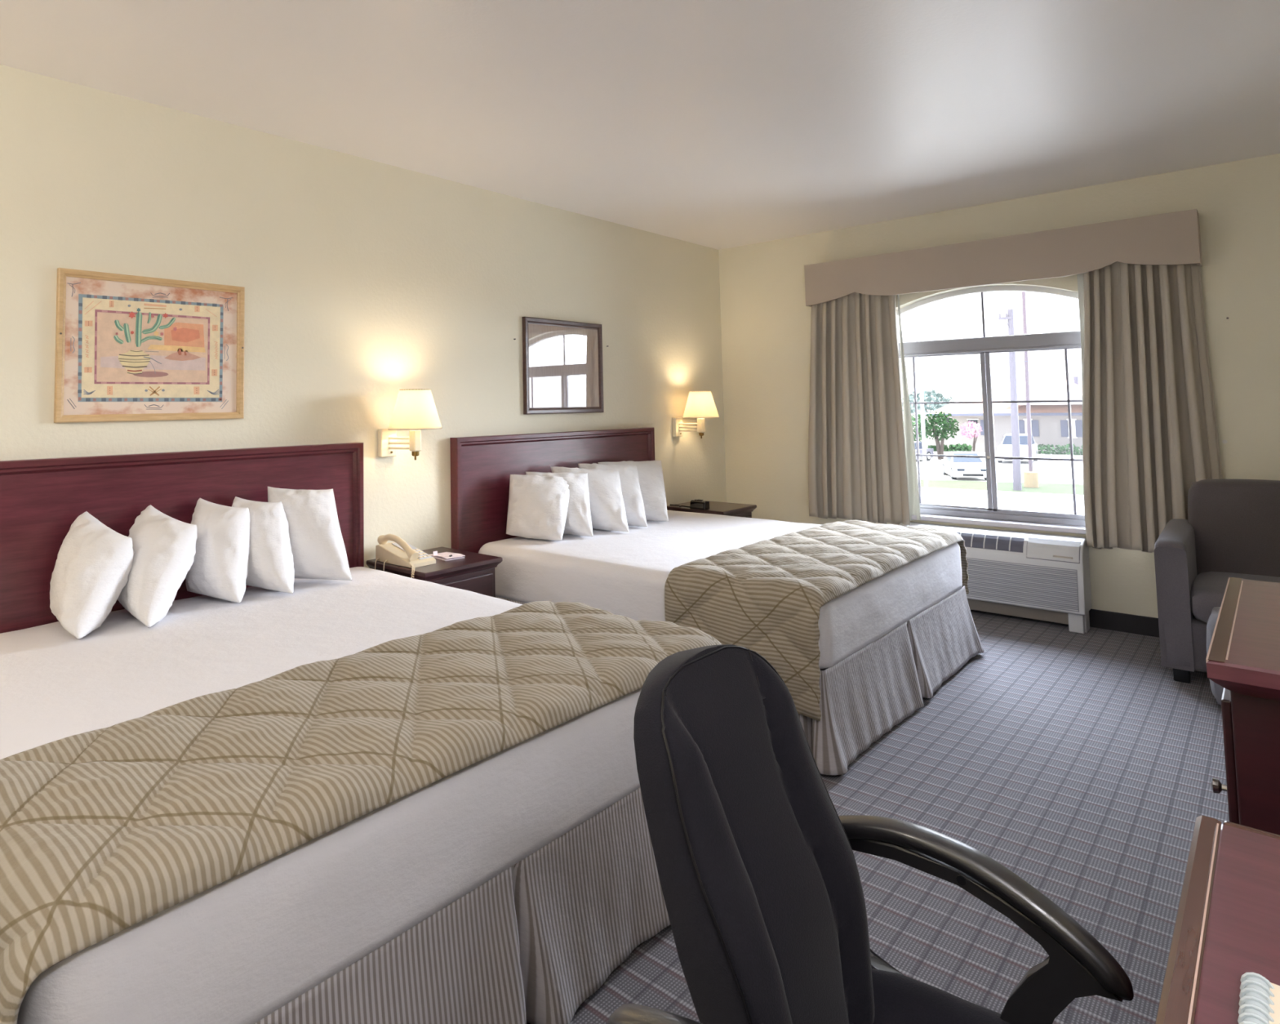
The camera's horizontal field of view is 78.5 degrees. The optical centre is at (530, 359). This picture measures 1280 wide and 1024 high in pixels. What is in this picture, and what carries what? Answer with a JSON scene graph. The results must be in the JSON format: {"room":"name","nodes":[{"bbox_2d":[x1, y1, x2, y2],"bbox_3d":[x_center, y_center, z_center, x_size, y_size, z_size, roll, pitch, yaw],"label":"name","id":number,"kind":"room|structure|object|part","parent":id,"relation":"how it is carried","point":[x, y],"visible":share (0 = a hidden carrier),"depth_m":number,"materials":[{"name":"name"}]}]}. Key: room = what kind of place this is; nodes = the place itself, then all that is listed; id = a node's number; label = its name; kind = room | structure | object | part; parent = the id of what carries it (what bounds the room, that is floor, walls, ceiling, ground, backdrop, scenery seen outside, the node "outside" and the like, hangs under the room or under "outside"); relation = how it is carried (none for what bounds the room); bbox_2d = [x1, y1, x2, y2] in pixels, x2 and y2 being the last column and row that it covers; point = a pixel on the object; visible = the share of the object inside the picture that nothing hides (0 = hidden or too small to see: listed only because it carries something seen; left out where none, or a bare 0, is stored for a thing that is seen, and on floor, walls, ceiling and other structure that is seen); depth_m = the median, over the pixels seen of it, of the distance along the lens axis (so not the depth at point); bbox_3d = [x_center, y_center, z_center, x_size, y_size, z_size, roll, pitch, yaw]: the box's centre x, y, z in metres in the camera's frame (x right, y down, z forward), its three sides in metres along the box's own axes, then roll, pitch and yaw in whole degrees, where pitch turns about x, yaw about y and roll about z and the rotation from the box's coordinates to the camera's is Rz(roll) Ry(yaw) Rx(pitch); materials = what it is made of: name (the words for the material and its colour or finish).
{"room":"hotel room","nodes":[
{"label":"hotel room","id":0,"kind":"room"},
{"bbox_2d":[0,64,726,568],"bbox_3d":[-1.090,0.257,3.342,0.140,2.440,7.200,-4,-5,44],"label":"wall","id":1,"kind":"structure","parent":0,"point":[365,281],"depth_m":3.52,"materials":[{"name":"beige paint"}]},
{"bbox_2d":[53,267,244,422],"bbox_3d":[-1.408,-0.041,2.917,0.023,0.537,0.672,-4,-5,44],"label":"framed picture","id":2,"kind":"object","parent":1,"relation":"attached to","point":[129,348],"visible":1,"depth_m":2.89,"materials":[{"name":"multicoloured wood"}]},
{"bbox_2d":[0,442,364,633],"bbox_3d":[-1.364,0.776,2.877,0.053,0.858,1.715,-4,-5,44],"label":"headboard","id":3,"kind":"object","parent":1,"relation":"attached to","point":[41,500],"visible":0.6,"depth_m":2.79,"materials":[{"name":"brown wood"}]},
{"bbox_3d":[-1.364,0.776,2.877,0.053,0.858,1.715,-4,-5,44],"label":"frame","id":4,"kind":"part","parent":3,"relation":"part of","materials":[{"name":"brown wood"}]},
{"bbox_2d":[377,388,442,459],"bbox_3d":[-0.551,0.298,3.584,0.293,0.326,0.247,-4,-5,44],"label":"wall lamp","id":5,"kind":"object","parent":1,"relation":"attached to","point":[415,411],"visible":1,"depth_m":3.51,"materials":[{"name":"beige fabric"}]},
{"bbox_3d":[-0.675,0.389,3.638,0.030,0.132,0.090,-4,-5,44],"label":"wall plate","id":6,"kind":"part","parent":5,"relation":"part of","materials":[{"name":"white metal"}]},
{"bbox_3d":[-0.602,0.386,3.593,0.148,0.058,0.018,-3,-4,26],"label":"swing arm","id":7,"kind":"part","parent":5,"relation":"part of","materials":[{"name":"metal"}]},
{"bbox_2d":[411,451,418,459],"bbox_3d":[-0.532,0.440,3.559,0.033,0.039,0.034,-4,-5,44],"label":"switch","id":8,"kind":"object","parent":5,"relation":"attached to","point":[415,454],"depth_m":3.55,"materials":[{"name":"gold metal"}]},
{"bbox_3d":[-0.535,0.227,3.572,0.247,0.186,0.247,-4,-5,44],"label":"lamp shade","id":9,"kind":"part","parent":5,"relation":"part of","materials":[{"name":"fabric"}]},
{"bbox_2d":[449,426,654,552],"bbox_3d":[0.211,0.849,4.503,0.053,0.858,1.714,-4,-5,44],"label":"headboard","id":10,"kind":"object","parent":1,"relation":"attached to","point":[482,467],"visible":0.48,"depth_m":4.14,"materials":[{"name":"brown wood"}]},
{"bbox_2d":[522,316,604,413],"bbox_3d":[0.202,0.041,4.577,0.023,0.548,0.688,-4,-5,44],"label":"mirror","id":11,"kind":"object","parent":1,"relation":"attached to","point":[562,367],"visible":1,"depth_m":4.55,"materials":[{"name":"brown mirror"}]},
{"bbox_2d":[672,390,719,438],"bbox_3d":[1.153,0.377,5.343,0.293,0.326,0.247,-4,-5,44],"label":"wall lamp","id":12,"kind":"object","parent":1,"relation":"attached to","point":[700,405],"visible":1,"depth_m":5.27,"materials":[{"name":"beige fabric"}]},
{"bbox_3d":[1.021,0.468,5.390,0.030,0.132,0.090,-4,-5,44],"label":"wall plate","id":13,"kind":"part","parent":12,"relation":"part of","materials":[{"name":"white metal"}]},
{"bbox_3d":[1.097,0.465,5.347,0.152,0.058,0.022,-2,-4,22],"label":"swing arm","id":14,"kind":"part","parent":12,"relation":"part of","materials":[{"name":"metal"}]},
{"bbox_3d":[1.168,0.306,5.331,0.247,0.186,0.247,-4,-5,44],"label":"lamp shade","id":15,"kind":"part","parent":12,"relation":"part of","materials":[{"name":"fabric"}]},
{"bbox_2d":[0,0,1279,249],"bbox_3d":[0.239,-1.105,2.213,3.760,0.100,7.340,-4,-5,44],"label":"ceiling","id":16,"kind":"structure","parent":0,"point":[716,124],"depth_m":2.89,"materials":[{"name":"white paint"}]},
{"bbox_2d":[526,608,1229,1023],"bbox_3d":[0.280,1.440,2.059,3.760,0.120,7.340,-4,-5,44],"label":"floor","id":17,"kind":"structure","parent":0,"point":[1078,763],"depth_m":2.40,"materials":[{"name":"carpet"}]},
{"bbox_2d":[0,566,670,1023],"bbox_3d":[-0.658,1.108,2.176,1.895,0.587,1.833,-4,-5,44],"label":"bed","id":18,"kind":"object","parent":17,"relation":"on","point":[508,887],"visible":0.45,"depth_m":1.55,"materials":[{"name":"white fabric"}]},
{"bbox_2d":[49,511,133,639],"bbox_3d":[-1.407,0.673,2.483,0.351,0.339,0.239,-4,-5,44],"label":"pillow","id":19,"kind":"object","parent":18,"relation":"on","point":[93,565],"visible":1,"depth_m":2.42,"materials":[{"name":"white fabric"}]},
{"bbox_2d":[117,504,196,627],"bbox_3d":[-1.255,0.681,2.614,0.386,0.345,0.255,-4,-5,44],"label":"pillow","id":20,"kind":"object","parent":18,"relation":"on","point":[164,545],"visible":0.88,"depth_m":2.56,"materials":[{"name":"white fabric"}]},
{"bbox_2d":[185,497,249,603],"bbox_3d":[-1.119,0.683,2.812,0.312,0.346,0.219,-4,-5,44],"label":"pillow","id":21,"kind":"object","parent":18,"relation":"on","point":[219,569],"visible":0.93,"depth_m":2.76,"materials":[{"name":"white fabric"}]},
{"bbox_2d":[231,496,294,593],"bbox_3d":[-0.999,0.692,2.926,0.332,0.336,0.216,-4,-5,44],"label":"pillow","id":22,"kind":"object","parent":18,"relation":"on","point":[270,563],"visible":0.71,"depth_m":2.87,"materials":[{"name":"white fabric"}]},
{"bbox_2d":[267,486,351,580],"bbox_3d":[-0.892,0.686,3.082,0.279,0.366,0.292,1,-4,-32],"label":"pillow","id":23,"kind":"object","parent":18,"relation":"on","point":[318,551],"visible":0.78,"depth_m":3.03,"materials":[{"name":"white fabric"}]},
{"bbox_2d":[0,600,721,1023],"bbox_3d":[-0.255,0.950,1.788,0.728,0.416,1.882,-4,-5,44],"label":"quilted throw","id":24,"kind":"object","parent":18,"relation":"on","point":[104,831],"visible":0.95,"depth_m":1.45,"materials":[{"name":"fabric"}]},
{"bbox_2d":[366,546,502,597],"bbox_3d":[-0.432,1.194,3.514,0.441,0.571,0.447,-4,-5,44],"label":"nightstand","id":25,"kind":"object","parent":17,"relation":"on","point":[474,572],"visible":0.12,"depth_m":3.43,"materials":[{"name":"brown wood"}]},
{"bbox_2d":[374,533,435,577],"bbox_3d":[-0.556,0.902,3.433,0.330,0.242,0.182,-4,-5,44],"label":"telephone","id":26,"kind":"object","parent":25,"relation":"on","point":[400,553],"visible":0.85,"depth_m":3.43,"materials":[{"name":"beige plastic"}]},
{"bbox_3d":[-0.537,0.857,3.486,0.210,0.048,0.070,-4,-5,44],"label":"key panel","id":27,"kind":"part","parent":26,"relation":"part of","materials":[{"name":"beige plastic"}]},
{"bbox_3d":[-0.502,0.945,3.294,0.019,0.137,0.082,0,-3,-8],"label":"coiled cord","id":28,"kind":"part","parent":26,"relation":"part of","materials":[{"name":"beige plastic"}]},
{"bbox_2d":[429,551,465,560],"bbox_3d":[-0.394,0.897,3.576,0.105,0.026,0.167,2,-4,-38],"label":"folded card","id":29,"kind":"object","parent":25,"relation":"on","point":[446,556],"visible":0.95,"depth_m":3.54,"materials":[{"name":"white paper"}]},
{"bbox_3d":[-0.299,1.052,3.392,0.014,0.175,0.357,-4,-5,44],"label":"drawer","id":30,"kind":"part","parent":25,"relation":"part of","materials":[{"name":"brown wood"}]},
{"bbox_2d":[666,500,756,517],"bbox_3d":[1.223,1.270,5.210,0.459,0.571,0.436,-4,-5,44],"label":"nightstand","id":31,"kind":"object","parent":17,"relation":"on","point":[736,509],"visible":0.1,"depth_m":5.14,"materials":[{"name":"brown wood"}]},
{"bbox_2d":[669,498,709,509],"bbox_3d":[1.039,0.952,5.147,0.302,0.059,0.066,-4,-5,44],"label":"clock radio","id":32,"kind":"object","parent":31,"relation":"on","point":[699,504],"visible":1,"depth_m":5.06,"materials":[{"name":"black plastic"}]},
{"bbox_3d":[1.001,0.977,5.183,0.194,0.014,0.060,-4,-5,44],"label":"power cord","id":33,"kind":"part","parent":32,"relation":"part of","materials":[{"name":"black plastic"}]},
{"bbox_2d":[478,509,984,775],"bbox_3d":[0.959,1.184,3.857,1.880,0.586,1.811,-4,-5,44],"label":"bed","id":34,"kind":"object","parent":17,"relation":"on","point":[887,643],"visible":0.51,"depth_m":3.32,"materials":[{"name":"white fabric"}]},
{"bbox_2d":[506,474,568,540],"bbox_3d":[0.044,0.762,4.070,0.313,0.323,0.384,-2,-4,14],"label":"pillow","id":35,"kind":"object","parent":34,"relation":"on","point":[538,505],"visible":0.97,"depth_m":3.96,"materials":[{"name":"white fabric"}]},
{"bbox_2d":[525,471,593,536],"bbox_3d":[0.144,0.757,4.122,0.343,0.323,0.355,-1,-3,0],"label":"pillow","id":36,"kind":"object","parent":34,"relation":"on","point":[578,521],"visible":0.54,"depth_m":4.05,"materials":[{"name":"white fabric"}]},
{"bbox_2d":[550,466,629,532],"bbox_3d":[0.312,0.758,4.285,0.402,0.338,0.438,-1,-3,0],"label":"pillow","id":37,"kind":"object","parent":34,"relation":"on","point":[607,509],"visible":0.58,"depth_m":4.20,"materials":[{"name":"white fabric"}]},
{"bbox_2d":[577,462,647,526],"bbox_3d":[0.567,0.764,4.469,0.437,0.341,0.409,-4,-5,44],"label":"pillow","id":38,"kind":"object","parent":34,"relation":"on","point":[628,474],"visible":0.46,"depth_m":4.38,"materials":[{"name":"white fabric"}]},
{"bbox_2d":[597,460,668,521],"bbox_3d":[0.607,0.779,4.675,0.397,0.338,0.486,-1,-3,5],"label":"pillow","id":39,"kind":"object","parent":34,"relation":"on","point":[651,477],"visible":0.38,"depth_m":4.56,"materials":[{"name":"white fabric"}]},
{"bbox_3d":[0.934,1.021,3.887,1.819,0.256,1.685,-4,-5,44],"label":"mattress","id":40,"kind":"part","parent":34,"relation":"part of","materials":[{"name":"white fabric"}]},
{"bbox_2d":[664,520,968,720],"bbox_3d":[1.356,1.043,3.449,0.662,0.454,1.868,-4,-5,44],"label":"quilted throw","id":41,"kind":"object","parent":34,"relation":"on","point":[766,597],"visible":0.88,"depth_m":2.95,"materials":[{"name":"fabric"}]},
{"bbox_2d":[607,644,1133,1023],"bbox_3d":[0.452,0.851,0.853,0.695,0.905,0.624,-4,-5,44],"label":"office chair","id":42,"kind":"object","parent":17,"relation":"on","point":[760,881],"visible":1,"depth_m":0.99,"materials":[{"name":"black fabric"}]},
{"bbox_3d":[0.215,0.691,0.686,0.050,0.112,0.393,2,-5,-44],"label":"armrest","id":43,"kind":"part","parent":42,"relation":"part of","materials":[{"name":"black plastic"}]},
{"bbox_3d":[0.297,0.673,1.040,0.233,0.526,0.342,-4,-5,44],"label":"backrest","id":44,"kind":"part","parent":42,"relation":"part of","materials":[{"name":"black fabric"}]},
{"bbox_3d":[0.501,0.878,0.833,0.450,0.105,0.450,-4,-5,44],"label":"seat","id":45,"kind":"part","parent":42,"relation":"part of","materials":[{"name":"black fabric"}]},
{"bbox_3d":[0.566,0.708,1.049,0.393,0.112,0.050,-4,-5,42],"label":"armrest","id":46,"kind":"part","parent":42,"relation":"part of","materials":[{"name":"black plastic"}]},
{"bbox_2d":[898,521,1092,633],"bbox_3d":[2.664,1.246,4.521,0.963,0.488,0.218,-4,-5,44],"label":"air conditioner","id":47,"kind":"object","parent":17,"relation":"on","point":[1042,576],"visible":0.6,"depth_m":4.31,"materials":[{"name":"grey plastic"}]},
{"bbox_2d":[956,532,1024,552],"bbox_3d":[2.538,1.060,4.575,0.647,0.075,0.059,-4,-5,44],"label":"air vent","id":48,"kind":"object","parent":47,"relation":"attached to","point":[979,542],"depth_m":4.45,"materials":[{"name":"grey plastic"}]},
{"bbox_2d":[966,557,1079,612],"bbox_3d":[2.597,1.259,4.451,0.912,0.220,0.016,-4,-5,44],"label":"grille","id":49,"kind":"object","parent":47,"relation":"attached to","point":[1044,585],"depth_m":4.30,"materials":[{"name":"grey plastic"}]},
{"bbox_3d":[2.870,1.045,4.252,0.240,0.099,0.069,-4,-5,44],"label":"control door","id":50,"kind":"part","parent":47,"relation":"part of","materials":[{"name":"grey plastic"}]},
{"bbox_3d":[2.885,1.069,4.196,0.090,0.009,0.006,-4,-5,44],"label":"name plate","id":51,"kind":"part","parent":47,"relation":"part of","materials":[{"name":"silver metal"}]},
{"bbox_2d":[1206,606,1223,704],"bbox_3d":[2.964,1.193,2.998,0.514,0.401,0.328,-4,-5,44],"label":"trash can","id":52,"kind":"object","parent":17,"relation":"on","point":[1216,689],"visible":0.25,"depth_m":3.08,"materials":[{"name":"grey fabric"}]},
{"bbox_2d":[1154,478,1279,683],"bbox_3d":[3.297,0.984,3.415,0.784,0.857,0.690,-4,-5,44],"label":"armchair","id":53,"kind":"object","parent":17,"relation":"on","point":[1231,528],"visible":0.77,"depth_m":3.54,"materials":[{"name":"grey fabric"}]},
{"bbox_3d":[3.062,1.080,3.649,0.112,0.578,0.651,-4,-5,44],"label":"armrest","id":54,"kind":"part","parent":53,"relation":"part of","materials":[{"name":"grey fabric"}]},
{"bbox_3d":[2.887,1.390,3.430,0.056,0.062,0.056,-4,-5,44],"label":"leg","id":55,"kind":"part","parent":53,"relation":"part of","materials":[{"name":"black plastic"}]},
{"bbox_3d":[3.455,0.849,3.592,0.608,0.572,0.222,-4,-5,44],"label":"backrest","id":56,"kind":"part","parent":53,"relation":"part of","materials":[{"name":"grey fabric"}]},
{"bbox_2d":[1190,571,1279,622],"bbox_3d":[3.246,1.061,3.355,0.581,0.189,0.537,-4,-5,44],"label":"seat cushion","id":57,"kind":"object","parent":53,"relation":"on","point":[1207,588],"depth_m":3.39,"materials":[{"name":"grey fabric"}]},
{"bbox_2d":[1155,814,1279,1023],"bbox_3d":[0.667,0.890,0.295,0.658,0.752,1.109,-4,-5,44],"label":"desk","id":58,"kind":"object","parent":17,"relation":"on","point":[1227,926],"visible":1,"depth_m":0.74,"materials":[{"name":"red wood"}]},
{"bbox_3d":[0.432,0.549,0.534,0.024,0.034,1.104,-4,-5,44],"label":"moulding","id":59,"kind":"part","parent":58,"relation":"part of","materials":[{"name":"brown wood"}]},
{"bbox_3d":[1.053,0.549,0.702,0.632,0.034,0.010,-4,-5,44],"label":"moulding","id":60,"kind":"part","parent":58,"relation":"part of","materials":[{"name":"brown wood"}]},
{"bbox_2d":[1237,972,1279,1023],"bbox_3d":[0.610,0.518,0.502,0.227,0.022,0.232,-4,-5,44],"label":"booklet","id":61,"kind":"object","parent":58,"relation":"on","point":[1260,997],"visible":1,"depth_m":0.63,"materials":[{"name":"beige paper"}]},
{"bbox_2d":[1205,577,1279,835],"bbox_3d":[1.544,0.882,1.216,0.674,0.852,0.754,-4,-5,44],"label":"dresser","id":62,"kind":"object","parent":17,"relation":"on","point":[1242,658],"visible":0.52,"depth_m":1.20,"materials":[{"name":"brown wood"}]},
{"bbox_3d":[1.144,0.708,1.284,0.024,0.023,0.024,-4,-5,44],"label":"knob","id":63,"kind":"part","parent":62,"relation":"part of","materials":[{"name":"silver metal"}]},
{"bbox_3d":[1.325,0.657,1.448,0.014,0.215,0.635,-4,-5,44],"label":"drawer","id":64,"kind":"part","parent":62,"relation":"part of","materials":[{"name":"brown wood"}]},
{"bbox_2d":[718,153,1279,617],"bbox_3d":[2.813,0.275,4.673,3.620,2.440,0.140,-4,-5,44],"label":"wall","id":65,"kind":"structure","parent":0,"point":[766,319],"depth_m":4.43,"materials":[{"name":"beige paint"}]},
{"bbox_2d":[896,285,1085,526],"bbox_3d":[2.795,0.257,4.735,1.660,1.414,0.073,-4,-5,44],"label":"window","id":66,"kind":"structure","parent":65,"relation":"in","point":[984,345],"depth_m":4.71,"materials":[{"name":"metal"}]},
{"bbox_3d":[2.517,0.453,5.010,0.797,0.976,0.024,-4,-5,44],"label":"sash","id":67,"kind":"part","parent":66,"relation":"part of","materials":[{"name":"metal"}]},
{"bbox_3d":[2.799,0.257,4.739,1.660,1.414,0.043,-4,-5,44],"label":"frame","id":68,"kind":"part","parent":66,"relation":"part of","materials":[{"name":"white"}]},
{"bbox_3d":[2.809,0.938,4.697,1.658,0.050,0.065,-4,-5,44],"label":"rail","id":69,"kind":"part","parent":66,"relation":"part of","materials":[{"name":"metal"}]},
{"bbox_3d":[3.082,0.409,4.443,0.797,0.976,0.024,-4,-5,44],"label":"sash","id":70,"kind":"part","parent":66,"relation":"part of","materials":[{"name":"metal"}]},
{"bbox_2d":[911,513,1085,533],"bbox_3d":[2.755,0.975,4.638,1.656,0.030,0.114,-4,-5,44],"label":"trim","id":71,"kind":"structure","parent":65,"relation":"attached to","point":[924,517],"depth_m":4.55,"materials":[{"name":"stone"}]},
{"bbox_2d":[804,208,1202,306],"bbox_3d":[2.667,-0.563,4.649,2.050,0.281,0.149,-4,-5,44],"label":"curtain valance","id":72,"kind":"object","parent":65,"relation":"attached to","point":[1171,237],"visible":0.98,"depth_m":4.44,"materials":[{"name":"fabric"}]},
{"bbox_2d":[808,292,920,524],"bbox_3d":[2.160,0.217,5.123,0.705,1.698,0.103,-4,-5,44],"label":"curtain","id":73,"kind":"object","parent":72,"relation":"hanging from","point":[862,464],"visible":0.85,"depth_m":5.09,"materials":[{"name":"beige fabric"}]},
{"bbox_2d":[1076,261,1222,552],"bbox_3d":[3.226,0.151,4.082,0.101,1.727,0.582,2,-5,-44],"label":"curtain","id":74,"kind":"object","parent":72,"relation":"hanging from","point":[1150,430],"visible":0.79,"depth_m":4.07,"materials":[{"name":"beige fabric"}]},
{"bbox_2d":[1088,608,1159,636],"bbox_3d":[2.779,1.441,4.547,3.617,0.098,0.012,-4,-5,44],"label":"baseboard","id":75,"kind":"structure","parent":65,"relation":"attached to","point":[1117,621],"depth_m":4.15,"materials":[{"name":"black rubber"}]},
{"label":"outside","id":76,"kind":"structure","parent":0,"visible":0},
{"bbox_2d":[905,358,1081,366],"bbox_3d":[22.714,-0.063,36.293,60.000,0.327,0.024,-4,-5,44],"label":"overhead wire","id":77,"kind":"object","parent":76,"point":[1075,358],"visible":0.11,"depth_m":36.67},
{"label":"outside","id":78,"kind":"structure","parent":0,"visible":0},
{"bbox_2d":[915,451,1084,514],"bbox_3d":[50.069,8.288,77.258,150.000,0.300,169.400,-4,-5,44],"label":"ground","id":79,"kind":"structure","parent":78,"point":[1049,471],"depth_m":38.92,"materials":[{"name":"concrete"}]},
{"bbox_2d":[902,412,928,441],"bbox_3d":[28.964,5.629,58.347,2.017,3.450,2.086,-4,-5,44],"label":"leafy tree","id":80,"kind":"object","parent":79,"relation":"on","point":[918,415],"visible":0.21,"depth_m":58.12,"materials":[{"name":"green plant"}]},
{"bbox_2d":[915,307,928,503],"bbox_3d":[8.142,1.001,16.096,0.078,8.200,0.072,-4,-5,44],"label":"lamp post","id":81,"kind":"object","parent":79,"relation":"on","point":[917,309],"visible":0.32,"depth_m":16.06,"materials":[{"name":"white metal"}]},
{"bbox_2d":[914,440,933,460],"bbox_3d":[26.525,6.441,54.593,4.504,1.396,1.790,2,-4,-38],"label":"car","id":82,"kind":"object","parent":79,"relation":"on","point":[929,451],"visible":0.1,"depth_m":54.52,"materials":[{"name":"grey paint"}]},
{"bbox_2d":[902,389,954,413],"bbox_3d":[44.232,6.061,86.731,6.316,5.478,3.166,-4,-5,44],"label":"tree","id":83,"kind":"object","parent":79,"relation":"on","point":[931,406],"visible":0.52,"depth_m":86.25,"materials":[{"name":"green plant"}]},
{"bbox_2d":[926,444,948,451],"bbox_3d":[32.803,7.188,62.409,1.474,0.847,0.968,-4,-5,44],"label":"hedge","id":84,"kind":"object","parent":79,"relation":"on","point":[934,446],"visible":0.31,"depth_m":62.16,"materials":[{"name":"green plant"}]},
{"bbox_2d":[920,411,959,459],"bbox_3d":[29.537,5.429,55.783,2.527,3.524,2.078,-4,-5,44],"label":"leafy tree","id":85,"kind":"object","parent":79,"relation":"on","point":[941,419],"visible":0.97,"depth_m":55.51,"materials":[{"name":"green plant"}]},
{"bbox_2d":[947,443,972,451],"bbox_3d":[34.295,7.098,61.811,1.665,0.884,1.168,-4,-5,44],"label":"hedge","id":86,"kind":"object","parent":79,"relation":"on","point":[957,447],"visible":0.76,"depth_m":61.55,"materials":[{"name":"green plant"}]},
{"bbox_2d":[941,451,986,479],"bbox_3d":[23.929,5.761,42.653,1.798,1.398,4.507,-2,-4,20],"label":"car","id":87,"kind":"object","parent":79,"relation":"on","point":[960,467],"visible":0.8,"depth_m":41.64,"materials":[{"name":"white paint"}]},
{"bbox_2d":[962,473,983,475],"bbox_3d":[23.175,6.027,40.551,0.963,0.120,0.072,-2,-4,20],"label":"grille","id":88,"kind":"object","parent":87,"relation":"attached to","point":[963,474],"depth_m":40.52,"materials":[{"name":"metal"}]},
{"bbox_2d":[960,420,982,451],"bbox_3d":[31.984,5.791,56.151,1.473,2.727,1.264,-4,-5,44],"label":"crape myrtle","id":89,"kind":"object","parent":79,"relation":"on","point":[971,427],"visible":0.98,"depth_m":56.11,"materials":[{"name":"pink plant"}]},
{"bbox_2d":[902,376,1082,453],"bbox_3d":[48.412,4.027,58.565,36.000,6.000,16.420,-4,-5,44],"label":"building","id":90,"kind":"structure","parent":79,"relation":"on","point":[1049,420],"depth_m":60.77,"materials":[{"name":"beige paint"}]},
{"bbox_2d":[980,419,984,435],"bbox_3d":[36.933,5.510,63.163,0.381,1.250,0.055,-4,-5,44],"label":"shutter","id":91,"kind":"object","parent":90,"relation":"hanging from","point":[982,433],"depth_m":63.19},
{"bbox_2d":[1018,419,1024,433],"bbox_3d":[38.852,5.404,61.310,0.445,1.282,0.055,-4,-5,44],"label":"shutter","id":92,"kind":"object","parent":90,"relation":"hanging from","point":[1021,422],"depth_m":61.26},
{"bbox_3d":[37.149,2.655,58.156,3.030,2.150,0.080,-4,-5,44],"label":"gable trim","id":93,"kind":"part","parent":90,"relation":"part of","materials":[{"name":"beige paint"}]},
{"bbox_2d":[1031,419,1039,436],"bbox_3d":[39.544,5.352,60.641,0.445,1.282,0.055,-4,-5,44],"label":"shutter","id":94,"kind":"object","parent":90,"relation":"hanging from","point":[1035,423],"depth_m":60.61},
{"bbox_2d":[1060,419,1068,436],"bbox_3d":[40.907,5.250,59.326,0.445,1.282,0.055,-4,-5,44],"label":"shutter","id":95,"kind":"object","parent":90,"relation":"hanging from","point":[1064,423],"depth_m":59.29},
{"bbox_3d":[39.340,2.492,56.041,3.070,2.150,0.080,-4,-5,44],"label":"gable trim","id":96,"kind":"part","parent":90,"relation":"part of","materials":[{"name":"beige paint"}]},
{"bbox_2d":[1073,376,1078,384],"bbox_3d":[43.864,1.718,62.251,0.316,0.800,0.316,-4,-5,44],"label":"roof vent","id":97,"kind":"object","parent":90,"relation":"attached to","point":[1075,378],"depth_m":62.14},
{"bbox_2d":[1075,419,1082,436],"bbox_3d":[41.577,5.200,58.679,0.445,1.282,0.055,-4,-5,44],"label":"shutter","id":98,"kind":"object","parent":90,"relation":"hanging from","point":[1078,423],"depth_m":58.67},
{"bbox_2d":[917,479,1083,494],"bbox_3d":[23.363,6.105,37.106,16.045,0.058,6.083,-4,-5,40],"label":"lawn","id":99,"kind":"structure","parent":79,"relation":"on","point":[1052,488],"depth_m":37.19,"materials":[{"name":"green plant"}]},
{"bbox_2d":[998,308,1022,490],"bbox_3d":[22.334,1.823,36.017,0.596,8.392,0.334,-4,-5,44],"label":"lamp post","id":100,"kind":"object","parent":99,"relation":"on","point":[1016,468],"visible":1,"depth_m":35.80,"materials":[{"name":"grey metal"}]},
{"bbox_3d":[22.414,1.818,35.944,0.380,8.392,0.328,-4,-5,44],"label":"post","id":101,"kind":"part","parent":100,"relation":"part of","materials":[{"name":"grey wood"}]},
{"bbox_2d":[1022,291,1039,487],"bbox_3d":[23.758,-0.155,37.237,0.620,12.440,0.620,-4,-5,44],"label":"sign pole","id":102,"kind":"object","parent":99,"relation":"on","point":[1031,478],"visible":0.83,"depth_m":36.97,"materials":[{"name":"grey metal"}]},
{"bbox_3d":[23.803,-0.477,37.208,0.304,11.802,0.164,-4,-5,44],"label":"post","id":103,"kind":"part","parent":102,"relation":"part of","materials":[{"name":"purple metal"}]},
{"bbox_2d":[920,487,1084,498],"bbox_3d":[21.226,5.956,34.575,16.079,0.118,0.449,-4,-5,40],"label":"kerb","id":104,"kind":"object","parent":79,"relation":"on","point":[931,489],"visible":0.29,"depth_m":34.32,"materials":[{"name":"white concrete"}]},
{"bbox_2d":[933,451,1082,457],"bbox_3d":[33.655,7.295,60.328,38.000,0.158,1.000,-4,-5,44],"label":"kerb","id":105,"kind":"object","parent":79,"relation":"on","point":[935,452],"depth_m":55.90,"materials":[{"name":"white concrete"}]},
{"bbox_2d":[996,433,1038,462],"bbox_3d":[33.233,6.002,52.852,1.990,1.846,4.705,-4,-4,38],"label":"car","id":106,"kind":"object","parent":79,"relation":"on","point":[1005,449],"visible":0.7,"depth_m":51.88,"materials":[{"name":"white paint"}]},
{"bbox_2d":[1037,443,1082,455],"bbox_3d":[39.002,6.668,57.266,4.376,1.045,1.379,-4,-5,44],"label":"hedge","id":107,"kind":"object","parent":79,"relation":"on","point":[1042,447],"visible":0.53,"depth_m":57.16,"materials":[{"name":"green plant"}]}
]}

